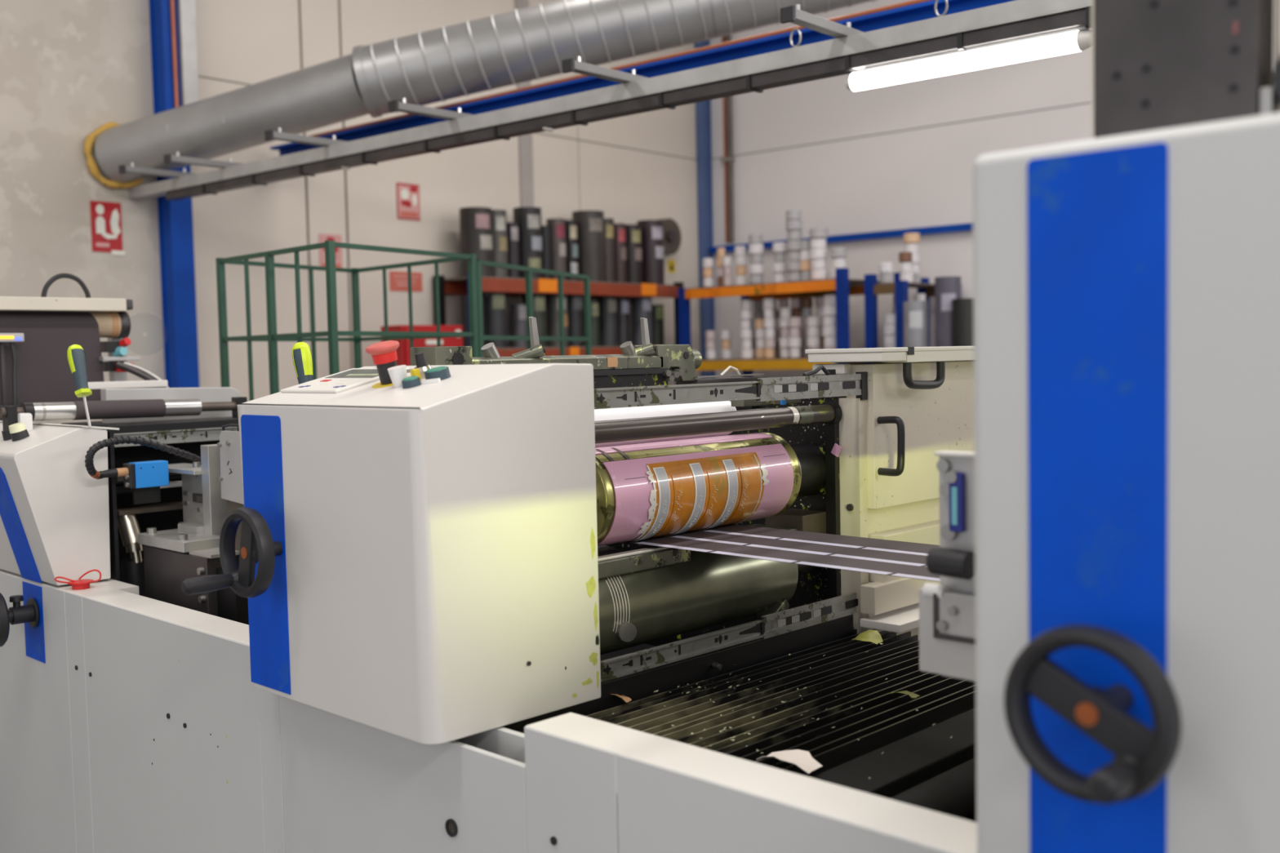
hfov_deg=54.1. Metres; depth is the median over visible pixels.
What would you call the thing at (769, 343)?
roll
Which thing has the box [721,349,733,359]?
roll
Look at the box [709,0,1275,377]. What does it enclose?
wall
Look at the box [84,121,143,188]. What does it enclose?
foam collar
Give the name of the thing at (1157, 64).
panel
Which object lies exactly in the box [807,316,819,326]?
roll
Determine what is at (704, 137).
column
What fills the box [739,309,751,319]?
roll
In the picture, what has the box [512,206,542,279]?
printing sleeve
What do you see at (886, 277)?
roll
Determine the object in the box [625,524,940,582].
printed web
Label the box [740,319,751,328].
roll
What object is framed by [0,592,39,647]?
wheel
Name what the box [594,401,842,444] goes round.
roller
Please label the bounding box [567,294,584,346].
printing sleeve
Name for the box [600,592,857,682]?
rail
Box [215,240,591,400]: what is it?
wire cage
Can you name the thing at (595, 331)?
printing sleeve
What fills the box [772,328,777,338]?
roll
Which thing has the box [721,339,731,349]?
roll
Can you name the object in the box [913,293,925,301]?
roll
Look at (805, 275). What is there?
roll
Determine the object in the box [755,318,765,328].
roll
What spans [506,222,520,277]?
printing sleeve
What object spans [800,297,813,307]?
roll
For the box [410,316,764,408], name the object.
mechanism
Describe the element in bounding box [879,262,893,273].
roll
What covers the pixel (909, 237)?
roll
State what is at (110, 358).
shelf
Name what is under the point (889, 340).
roll
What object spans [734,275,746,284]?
roll
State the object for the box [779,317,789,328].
roll
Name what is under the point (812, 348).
roll
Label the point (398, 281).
safety sign
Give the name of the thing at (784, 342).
roll
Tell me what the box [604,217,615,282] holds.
printing sleeve
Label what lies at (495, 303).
printing sleeve
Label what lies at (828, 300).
roll
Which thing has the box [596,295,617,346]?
printing sleeve
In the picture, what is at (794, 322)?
roll
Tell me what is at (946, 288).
printing sleeve
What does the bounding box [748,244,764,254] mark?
roll
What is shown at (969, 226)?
rail
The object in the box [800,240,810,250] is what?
roll
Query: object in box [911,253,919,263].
roll
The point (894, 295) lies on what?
roll
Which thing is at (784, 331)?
roll
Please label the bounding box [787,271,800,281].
roll
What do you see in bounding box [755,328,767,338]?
roll
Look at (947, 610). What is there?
bracket
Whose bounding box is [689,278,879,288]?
shelf
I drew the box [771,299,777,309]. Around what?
roll
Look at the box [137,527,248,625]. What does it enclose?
block
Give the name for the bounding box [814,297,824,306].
roll
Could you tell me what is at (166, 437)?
slide
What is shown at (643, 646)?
tray
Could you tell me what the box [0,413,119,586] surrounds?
control box
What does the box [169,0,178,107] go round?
cable
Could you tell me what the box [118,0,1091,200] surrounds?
cable tray
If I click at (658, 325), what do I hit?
printing sleeve
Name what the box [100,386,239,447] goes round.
plate
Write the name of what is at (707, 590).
drum
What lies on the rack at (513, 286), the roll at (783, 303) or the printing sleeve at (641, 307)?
the printing sleeve at (641, 307)
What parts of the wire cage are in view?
post, rail, rail, rail, rail, post, post, rail, rail, rail, rail, post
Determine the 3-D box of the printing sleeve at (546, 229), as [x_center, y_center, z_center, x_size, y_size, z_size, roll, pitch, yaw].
[-0.720,-1.304,9.454,0.110,0.410,0.110,2,4,41]
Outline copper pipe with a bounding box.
[308,0,930,137]
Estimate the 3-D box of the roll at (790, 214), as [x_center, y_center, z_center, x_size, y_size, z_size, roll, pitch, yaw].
[1.159,-1.595,9.462,0.116,0.077,0.116,-3,4,-33]
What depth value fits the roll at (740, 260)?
9.80 m
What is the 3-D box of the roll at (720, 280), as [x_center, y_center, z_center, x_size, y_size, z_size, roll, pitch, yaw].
[0.653,-1.150,9.973,0.077,0.077,0.077,2,4,41]
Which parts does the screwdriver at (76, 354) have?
handle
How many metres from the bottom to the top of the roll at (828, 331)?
0.077 m
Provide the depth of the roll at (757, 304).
9.97 m
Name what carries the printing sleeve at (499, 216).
on the rack at (513, 286)
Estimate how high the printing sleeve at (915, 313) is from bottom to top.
0.500 m
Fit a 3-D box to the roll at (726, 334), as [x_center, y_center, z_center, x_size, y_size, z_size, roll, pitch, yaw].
[0.686,-0.730,9.989,0.088,0.077,0.088,0,3,16]
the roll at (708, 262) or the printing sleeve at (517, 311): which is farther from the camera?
the roll at (708, 262)
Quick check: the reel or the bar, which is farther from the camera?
the reel
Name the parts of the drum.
stop knob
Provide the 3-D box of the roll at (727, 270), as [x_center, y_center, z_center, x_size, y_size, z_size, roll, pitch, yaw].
[0.692,-1.224,9.894,0.061,0.077,0.061,-2,3,-16]
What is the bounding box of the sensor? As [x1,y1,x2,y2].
[84,435,201,504]
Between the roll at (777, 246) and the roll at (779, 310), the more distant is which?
the roll at (779, 310)
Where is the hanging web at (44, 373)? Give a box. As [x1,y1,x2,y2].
[0,311,104,404]
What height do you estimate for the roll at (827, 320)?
0.077 m
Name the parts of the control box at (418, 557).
keypad panel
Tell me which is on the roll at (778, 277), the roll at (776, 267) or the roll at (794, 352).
the roll at (776, 267)
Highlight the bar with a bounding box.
[597,545,690,579]
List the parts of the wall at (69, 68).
panel, panel, panel, panel, panel, panel, panel, panel, panel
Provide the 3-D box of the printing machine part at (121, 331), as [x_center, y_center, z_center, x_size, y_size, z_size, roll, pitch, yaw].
[-2.041,0.425,3.814,0.370,1.808,1.333,2,5,44]
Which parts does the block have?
plate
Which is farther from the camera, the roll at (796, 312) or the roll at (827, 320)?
the roll at (796, 312)
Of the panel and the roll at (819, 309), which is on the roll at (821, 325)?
the roll at (819, 309)
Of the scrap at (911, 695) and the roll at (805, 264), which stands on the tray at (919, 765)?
the scrap at (911, 695)
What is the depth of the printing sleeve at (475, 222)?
8.84 m
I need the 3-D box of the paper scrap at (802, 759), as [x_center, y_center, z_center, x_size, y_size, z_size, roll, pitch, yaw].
[0.240,0.533,2.016,0.108,0.017,0.072,2,5,44]
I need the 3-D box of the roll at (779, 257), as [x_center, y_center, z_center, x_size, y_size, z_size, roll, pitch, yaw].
[1.073,-1.292,9.599,0.094,0.077,0.094,0,3,16]
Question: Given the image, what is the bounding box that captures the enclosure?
[972,112,1279,852]
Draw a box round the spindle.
[117,514,145,596]
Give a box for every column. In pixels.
[148,0,199,387]
[694,39,715,378]
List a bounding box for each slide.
[113,426,237,447]
[593,373,861,408]
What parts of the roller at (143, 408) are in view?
bearing arm, bearing arm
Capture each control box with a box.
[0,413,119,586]
[181,340,600,744]
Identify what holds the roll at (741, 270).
on the roll at (739, 280)
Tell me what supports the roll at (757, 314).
on the roll
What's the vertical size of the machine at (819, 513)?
1.450 m
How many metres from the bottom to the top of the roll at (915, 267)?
0.077 m
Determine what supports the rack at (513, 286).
on the floor
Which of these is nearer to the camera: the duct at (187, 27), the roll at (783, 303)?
the duct at (187, 27)
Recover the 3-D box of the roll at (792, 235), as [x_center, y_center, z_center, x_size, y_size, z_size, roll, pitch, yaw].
[1.168,-1.441,9.466,0.113,0.077,0.113,-2,3,-8]
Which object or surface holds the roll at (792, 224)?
on the roll at (792, 235)
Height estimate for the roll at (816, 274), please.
0.077 m
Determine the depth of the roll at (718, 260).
9.94 m
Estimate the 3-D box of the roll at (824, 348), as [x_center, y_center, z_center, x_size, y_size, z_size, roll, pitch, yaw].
[1.412,-0.553,9.308,0.092,0.077,0.092,2,4,41]
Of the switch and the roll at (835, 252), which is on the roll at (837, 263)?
the roll at (835, 252)
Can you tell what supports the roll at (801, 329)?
on the roll
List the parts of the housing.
lid, drip plate, recess panel, pull handle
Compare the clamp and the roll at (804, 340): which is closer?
the clamp
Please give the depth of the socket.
2.98 m
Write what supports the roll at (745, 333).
on the roll at (746, 343)
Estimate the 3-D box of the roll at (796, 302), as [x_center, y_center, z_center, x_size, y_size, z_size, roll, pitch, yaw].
[1.218,-0.960,9.764,0.082,0.077,0.082,0,4,24]
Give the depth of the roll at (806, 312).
9.67 m
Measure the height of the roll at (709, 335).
0.077 m
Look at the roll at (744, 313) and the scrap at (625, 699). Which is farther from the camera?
the roll at (744, 313)
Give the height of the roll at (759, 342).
0.077 m
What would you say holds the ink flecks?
on the tray at (919, 765)
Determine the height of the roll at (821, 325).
0.077 m
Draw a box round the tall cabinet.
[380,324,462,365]
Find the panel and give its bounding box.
[1091,0,1273,138]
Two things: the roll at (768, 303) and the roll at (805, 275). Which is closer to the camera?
the roll at (805, 275)
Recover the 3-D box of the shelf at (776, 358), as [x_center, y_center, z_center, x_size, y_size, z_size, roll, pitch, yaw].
[1.204,-0.540,9.946,1.400,0.012,0.810,2,4,41]
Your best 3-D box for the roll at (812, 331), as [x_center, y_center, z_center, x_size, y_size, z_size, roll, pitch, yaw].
[1.306,-0.713,9.454,0.092,0.077,0.092,0,3,16]
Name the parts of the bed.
panel, red cap, panel, panel, panel, panel, panel, panel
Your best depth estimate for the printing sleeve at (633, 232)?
10.13 m
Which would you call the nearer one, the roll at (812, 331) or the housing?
the housing
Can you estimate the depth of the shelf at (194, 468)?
3.33 m
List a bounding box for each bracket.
[168,444,226,535]
[919,450,975,682]
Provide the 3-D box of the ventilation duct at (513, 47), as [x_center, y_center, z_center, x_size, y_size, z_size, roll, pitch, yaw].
[-0.112,-2.174,6.682,5.952,1.495,0.676,-1,3,5]
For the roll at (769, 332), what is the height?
0.077 m
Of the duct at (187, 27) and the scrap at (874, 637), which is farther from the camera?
the duct at (187, 27)
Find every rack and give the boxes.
[432,272,684,356]
[677,267,901,377]
[864,274,961,347]
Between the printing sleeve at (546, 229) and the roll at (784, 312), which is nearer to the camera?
the printing sleeve at (546, 229)
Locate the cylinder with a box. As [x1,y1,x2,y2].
[595,431,826,546]
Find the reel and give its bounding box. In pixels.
[660,217,681,254]
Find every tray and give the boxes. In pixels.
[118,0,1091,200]
[501,626,977,822]
[600,644,655,661]
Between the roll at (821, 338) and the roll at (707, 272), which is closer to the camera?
the roll at (821, 338)
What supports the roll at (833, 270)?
on the rack at (841, 286)
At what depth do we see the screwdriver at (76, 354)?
3.21 m
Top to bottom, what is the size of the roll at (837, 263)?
0.077 m
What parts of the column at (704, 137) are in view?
web plate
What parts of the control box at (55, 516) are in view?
white knob, lid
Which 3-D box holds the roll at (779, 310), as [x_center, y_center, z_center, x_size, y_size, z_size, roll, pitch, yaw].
[1.127,-0.886,9.847,0.087,0.077,0.087,-2,3,-8]
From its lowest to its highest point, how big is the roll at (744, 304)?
0.077 m
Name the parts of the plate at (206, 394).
plate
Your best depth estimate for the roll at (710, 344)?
10.00 m
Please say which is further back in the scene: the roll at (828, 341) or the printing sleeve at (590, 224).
the printing sleeve at (590, 224)
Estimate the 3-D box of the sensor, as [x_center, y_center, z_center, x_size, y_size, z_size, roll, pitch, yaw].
[-1.289,0.110,3.298,0.060,0.183,0.369,1,4,37]
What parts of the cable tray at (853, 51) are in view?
arm, arm, arm, arm, arm, arm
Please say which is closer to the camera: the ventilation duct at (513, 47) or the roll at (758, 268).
the ventilation duct at (513, 47)
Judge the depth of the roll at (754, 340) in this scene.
10.00 m
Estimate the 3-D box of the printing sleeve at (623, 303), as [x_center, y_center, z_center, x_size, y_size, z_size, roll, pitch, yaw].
[-0.149,-0.844,10.128,0.143,0.390,0.140,2,4,41]
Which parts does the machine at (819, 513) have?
cross plate, plate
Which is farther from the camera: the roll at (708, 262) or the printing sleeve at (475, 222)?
the roll at (708, 262)
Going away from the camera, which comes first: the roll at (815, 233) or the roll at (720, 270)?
the roll at (815, 233)
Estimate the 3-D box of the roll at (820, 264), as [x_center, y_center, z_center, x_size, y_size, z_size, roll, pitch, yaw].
[1.334,-1.206,9.339,0.121,0.077,0.121,-2,3,-16]
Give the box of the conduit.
[515,0,533,207]
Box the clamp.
[731,399,800,406]
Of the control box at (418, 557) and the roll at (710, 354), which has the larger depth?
the roll at (710, 354)
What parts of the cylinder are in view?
amber plate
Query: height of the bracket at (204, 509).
0.412 m
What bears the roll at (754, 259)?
on the roll at (758, 268)
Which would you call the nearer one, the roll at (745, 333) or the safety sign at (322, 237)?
the safety sign at (322, 237)
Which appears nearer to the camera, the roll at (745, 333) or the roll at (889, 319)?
the roll at (889, 319)
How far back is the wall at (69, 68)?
7.95 m
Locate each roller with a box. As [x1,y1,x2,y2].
[0,396,247,430]
[594,400,769,448]
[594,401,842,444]
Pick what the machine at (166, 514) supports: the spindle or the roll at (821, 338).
the spindle
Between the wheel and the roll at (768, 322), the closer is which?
the wheel
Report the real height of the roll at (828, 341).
0.077 m
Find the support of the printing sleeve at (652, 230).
on the rack at (513, 286)
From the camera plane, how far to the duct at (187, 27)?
7.32 m
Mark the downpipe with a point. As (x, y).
(728, 160)
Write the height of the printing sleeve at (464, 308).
0.370 m
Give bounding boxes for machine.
[61,416,655,661]
[236,371,867,715]
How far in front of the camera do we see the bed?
2.41 m
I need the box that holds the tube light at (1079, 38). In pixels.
[844,26,1091,91]
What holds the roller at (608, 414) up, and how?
attached to the machine at (819, 513)
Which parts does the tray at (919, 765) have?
rail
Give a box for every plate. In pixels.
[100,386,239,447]
[217,423,244,564]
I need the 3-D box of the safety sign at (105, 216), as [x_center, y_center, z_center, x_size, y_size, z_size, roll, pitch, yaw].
[-3.037,-1.131,7.153,0.008,0.299,0.189,2,4,41]
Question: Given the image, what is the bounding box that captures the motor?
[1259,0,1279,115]
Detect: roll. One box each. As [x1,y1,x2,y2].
[702,257,713,268]
[702,267,713,277]
[702,277,714,287]
[705,330,715,340]
[706,340,715,350]
[706,349,715,359]
[715,257,724,267]
[716,247,724,257]
[717,266,724,277]
[717,276,723,286]
[720,329,731,339]
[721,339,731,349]
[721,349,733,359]
[722,256,731,266]
[723,275,733,285]
[724,266,731,276]
[734,245,746,256]
[734,255,746,266]
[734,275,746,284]
[735,265,746,275]
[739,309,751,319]
[739,328,752,338]
[740,299,751,309]
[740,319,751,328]
[740,348,753,359]
[741,338,751,348]
[748,234,762,244]
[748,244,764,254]
[749,253,763,264]
[749,263,764,274]
[749,274,763,284]
[753,300,763,310]
[753,310,764,319]
[753,339,756,348]
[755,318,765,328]
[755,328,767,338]
[755,338,764,348]
[755,348,764,358]
[763,297,774,308]
[764,307,773,318]
[764,318,774,328]
[764,328,774,337]
[764,337,775,348]
[764,348,774,358]
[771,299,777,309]
[772,242,786,253]
[772,262,786,273]
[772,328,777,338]
[773,252,786,262]
[773,272,786,282]
[773,309,777,319]
[773,348,778,358]
[777,309,782,318]
[777,328,781,337]
[778,298,788,308]
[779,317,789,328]
[779,337,788,347]
[780,307,791,317]
[780,327,791,337]
[780,347,790,358]
[785,219,802,231]
[785,261,801,271]
[786,209,801,220]
[786,230,802,240]
[786,240,801,251]
[786,250,800,261]
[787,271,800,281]
[787,337,801,347]
[788,316,801,327]
[789,327,799,337]
[789,347,800,357]
[791,297,801,308]
[791,307,801,317]
[791,328,802,337]
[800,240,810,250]
[800,250,810,261]
[800,260,811,271]
[800,271,811,280]
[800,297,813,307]
[801,307,812,317]
[801,317,810,327]
[801,347,808,357]
[802,327,807,337]
[802,337,810,347]
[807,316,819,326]
[807,326,819,337]
[807,337,820,346]
[808,346,820,354]
[809,227,827,239]
[809,248,827,259]
[810,238,826,248]
[810,258,826,270]
[810,269,828,279]
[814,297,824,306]
[816,306,823,316]
[818,316,826,327]
[818,327,826,337]
[819,337,824,346]
[822,305,835,315]
[822,315,834,325]
[822,325,835,336]
[823,294,835,305]
[823,336,835,346]
[823,346,836,349]
[830,247,846,258]
[830,268,835,278]
[831,257,845,268]
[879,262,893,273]
[879,272,893,283]
[883,324,895,335]
[883,335,895,346]
[884,314,895,324]
[892,304,895,314]
[893,294,895,304]
[898,251,911,262]
[899,272,913,282]
[900,262,911,272]
[903,232,919,244]
[904,243,918,253]
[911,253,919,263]
[911,263,919,274]
[913,274,920,283]
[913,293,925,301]
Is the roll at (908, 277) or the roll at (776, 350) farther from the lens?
the roll at (776, 350)
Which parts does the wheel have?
screw knob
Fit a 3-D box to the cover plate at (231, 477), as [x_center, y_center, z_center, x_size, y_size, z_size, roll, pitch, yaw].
[-0.961,0.219,3.103,0.203,0.454,0.066,2,5,44]
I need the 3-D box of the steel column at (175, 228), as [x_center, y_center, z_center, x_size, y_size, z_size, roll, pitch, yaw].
[-2.747,-1.610,7.370,0.141,5.500,0.140,2,4,41]
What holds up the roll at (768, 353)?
on the rack at (841, 286)
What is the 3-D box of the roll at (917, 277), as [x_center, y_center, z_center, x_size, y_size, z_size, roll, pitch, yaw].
[2.059,-1.112,9.474,0.124,0.077,0.124,2,4,41]
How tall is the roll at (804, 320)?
0.077 m
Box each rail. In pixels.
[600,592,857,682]
[709,222,973,253]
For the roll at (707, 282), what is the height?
0.077 m
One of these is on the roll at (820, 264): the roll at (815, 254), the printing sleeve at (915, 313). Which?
the roll at (815, 254)
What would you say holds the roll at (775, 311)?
on the roll
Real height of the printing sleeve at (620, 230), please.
0.480 m
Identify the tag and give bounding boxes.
[667,259,675,272]
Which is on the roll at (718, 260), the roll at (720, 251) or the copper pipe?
the roll at (720, 251)
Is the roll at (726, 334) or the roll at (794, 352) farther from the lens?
the roll at (726, 334)
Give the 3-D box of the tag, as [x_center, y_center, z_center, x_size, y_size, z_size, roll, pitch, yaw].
[0.277,-1.404,10.982,0.007,0.110,0.100,2,4,40]
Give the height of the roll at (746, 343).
0.077 m
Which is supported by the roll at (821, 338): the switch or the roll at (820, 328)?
the roll at (820, 328)
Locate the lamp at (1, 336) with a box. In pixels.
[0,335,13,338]
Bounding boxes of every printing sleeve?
[459,206,493,277]
[460,295,486,346]
[482,291,508,347]
[491,209,508,277]
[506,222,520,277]
[509,303,527,347]
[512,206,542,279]
[522,293,547,346]
[541,225,552,279]
[546,217,566,279]
[546,293,568,346]
[564,219,578,280]
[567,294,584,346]
[572,210,605,281]
[583,300,599,346]
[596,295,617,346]
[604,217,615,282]
[613,222,626,282]
[617,297,630,346]
[625,224,642,283]
[631,296,653,346]
[636,219,664,284]
[652,304,664,344]
[903,300,928,346]
[934,275,961,346]
[951,297,973,346]
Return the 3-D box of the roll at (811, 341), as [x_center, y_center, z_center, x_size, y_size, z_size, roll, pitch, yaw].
[1.309,-0.636,9.457,0.098,0.077,0.098,-2,3,-16]
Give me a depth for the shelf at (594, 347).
9.45 m
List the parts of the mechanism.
knurled knob, lever, knurled knob, blade, lever, knob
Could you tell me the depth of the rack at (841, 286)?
9.61 m
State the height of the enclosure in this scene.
1.646 m
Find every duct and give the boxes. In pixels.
[94,0,875,182]
[177,0,199,106]
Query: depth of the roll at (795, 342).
9.47 m
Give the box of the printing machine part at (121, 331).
[0,273,168,389]
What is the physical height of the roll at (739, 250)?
0.077 m
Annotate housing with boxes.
[804,346,974,639]
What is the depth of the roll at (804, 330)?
9.68 m
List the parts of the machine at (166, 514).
plate, plate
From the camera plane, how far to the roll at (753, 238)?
9.66 m
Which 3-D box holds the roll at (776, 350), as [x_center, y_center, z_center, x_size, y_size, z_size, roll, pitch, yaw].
[1.054,-0.581,9.934,0.087,0.077,0.087,2,4,41]
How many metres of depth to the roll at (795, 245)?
9.41 m
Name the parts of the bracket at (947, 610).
plate, rubber knob, plate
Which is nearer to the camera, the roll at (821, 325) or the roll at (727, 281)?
the roll at (821, 325)
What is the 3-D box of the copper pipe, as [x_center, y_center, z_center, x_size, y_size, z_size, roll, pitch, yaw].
[0.805,-1.674,5.165,7.600,0.022,0.026,2,4,41]
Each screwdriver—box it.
[66,344,92,427]
[292,342,313,384]
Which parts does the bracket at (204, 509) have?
hole plate, post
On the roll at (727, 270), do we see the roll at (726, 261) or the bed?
the roll at (726, 261)
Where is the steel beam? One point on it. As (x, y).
(925, 10)
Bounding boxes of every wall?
[0,0,701,424]
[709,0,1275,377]
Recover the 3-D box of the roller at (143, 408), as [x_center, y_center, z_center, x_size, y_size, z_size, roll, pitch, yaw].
[-1.452,-0.007,3.593,0.053,0.150,0.710,2,5,44]
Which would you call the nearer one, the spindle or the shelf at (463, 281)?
the spindle
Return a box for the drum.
[598,525,815,654]
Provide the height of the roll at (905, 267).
0.077 m
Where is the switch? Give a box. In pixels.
[406,351,432,378]
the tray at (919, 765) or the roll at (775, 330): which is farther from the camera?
the roll at (775, 330)
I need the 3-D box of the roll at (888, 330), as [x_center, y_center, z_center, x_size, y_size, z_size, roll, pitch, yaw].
[1.854,-0.712,9.258,0.111,0.077,0.111,0,3,16]
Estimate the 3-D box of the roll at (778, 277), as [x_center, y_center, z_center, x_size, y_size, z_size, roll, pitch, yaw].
[1.071,-1.139,9.612,0.095,0.077,0.095,2,4,41]
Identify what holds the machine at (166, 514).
on the floor
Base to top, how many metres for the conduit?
3.380 m
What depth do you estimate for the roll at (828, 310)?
9.25 m
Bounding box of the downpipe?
[720,35,735,242]
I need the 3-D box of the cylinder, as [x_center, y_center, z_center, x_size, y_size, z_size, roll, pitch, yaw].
[0.106,0.130,2.756,0.204,0.203,0.862,2,5,44]
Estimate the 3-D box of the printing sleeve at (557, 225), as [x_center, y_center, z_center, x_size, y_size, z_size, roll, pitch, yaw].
[-0.635,-1.341,9.550,0.147,0.470,0.144,2,4,41]
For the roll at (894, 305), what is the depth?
9.39 m
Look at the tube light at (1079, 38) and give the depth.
3.85 m
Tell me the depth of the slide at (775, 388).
2.63 m
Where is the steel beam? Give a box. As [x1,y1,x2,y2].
[270,0,1014,155]
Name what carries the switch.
attached to the control box at (418, 557)
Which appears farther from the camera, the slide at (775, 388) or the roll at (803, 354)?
the roll at (803, 354)
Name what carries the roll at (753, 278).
on the rack at (841, 286)
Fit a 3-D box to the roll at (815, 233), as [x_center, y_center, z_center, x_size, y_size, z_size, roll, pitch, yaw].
[1.329,-1.437,9.327,0.136,0.077,0.136,-2,3,-8]
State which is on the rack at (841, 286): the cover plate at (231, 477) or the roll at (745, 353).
the roll at (745, 353)
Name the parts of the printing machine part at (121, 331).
post, clamp lever, clamp knob, bar arm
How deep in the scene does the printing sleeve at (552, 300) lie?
9.50 m
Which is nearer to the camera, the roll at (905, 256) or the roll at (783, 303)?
the roll at (905, 256)
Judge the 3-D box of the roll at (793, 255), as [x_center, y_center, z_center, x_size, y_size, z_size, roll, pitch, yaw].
[1.168,-1.288,9.477,0.111,0.077,0.111,0,3,16]
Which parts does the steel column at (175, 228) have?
web plate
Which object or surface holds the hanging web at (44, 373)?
hanging from the printing machine part at (121, 331)
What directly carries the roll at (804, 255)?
on the roll at (805, 264)
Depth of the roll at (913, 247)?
9.42 m
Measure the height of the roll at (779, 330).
0.077 m
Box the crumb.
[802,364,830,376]
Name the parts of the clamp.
arm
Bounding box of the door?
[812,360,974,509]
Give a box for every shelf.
[99,355,140,361]
[168,462,201,475]
[444,275,676,286]
[496,346,634,349]
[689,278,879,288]
[702,357,808,360]
[876,282,934,288]
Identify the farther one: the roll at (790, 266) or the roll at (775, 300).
the roll at (775, 300)
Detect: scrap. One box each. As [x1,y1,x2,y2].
[610,693,631,702]
[755,749,822,773]
[851,630,883,644]
[890,690,919,698]
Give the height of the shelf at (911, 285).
0.010 m
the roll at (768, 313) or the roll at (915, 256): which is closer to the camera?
the roll at (915, 256)
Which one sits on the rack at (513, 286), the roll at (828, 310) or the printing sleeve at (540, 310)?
the printing sleeve at (540, 310)
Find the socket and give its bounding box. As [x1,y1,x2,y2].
[822,401,842,425]
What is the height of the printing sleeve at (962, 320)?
0.500 m
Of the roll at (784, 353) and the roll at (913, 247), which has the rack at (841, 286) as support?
the roll at (784, 353)
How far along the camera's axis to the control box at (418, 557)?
2.12 m
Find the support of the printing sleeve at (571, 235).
on the rack at (513, 286)
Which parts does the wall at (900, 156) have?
panel, panel, panel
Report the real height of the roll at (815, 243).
0.077 m
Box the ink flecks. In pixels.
[612,643,951,778]
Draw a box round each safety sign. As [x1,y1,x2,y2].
[89,200,124,255]
[318,233,342,267]
[389,271,422,291]
[395,182,420,220]
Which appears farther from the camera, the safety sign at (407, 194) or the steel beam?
the safety sign at (407, 194)
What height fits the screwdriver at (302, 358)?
0.222 m
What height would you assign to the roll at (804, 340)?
0.077 m
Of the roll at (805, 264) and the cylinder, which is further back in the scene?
the roll at (805, 264)
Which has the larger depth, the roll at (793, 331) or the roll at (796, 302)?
the roll at (796, 302)
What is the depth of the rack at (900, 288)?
9.22 m
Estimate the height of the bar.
0.136 m
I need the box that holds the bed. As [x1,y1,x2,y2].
[0,568,977,852]

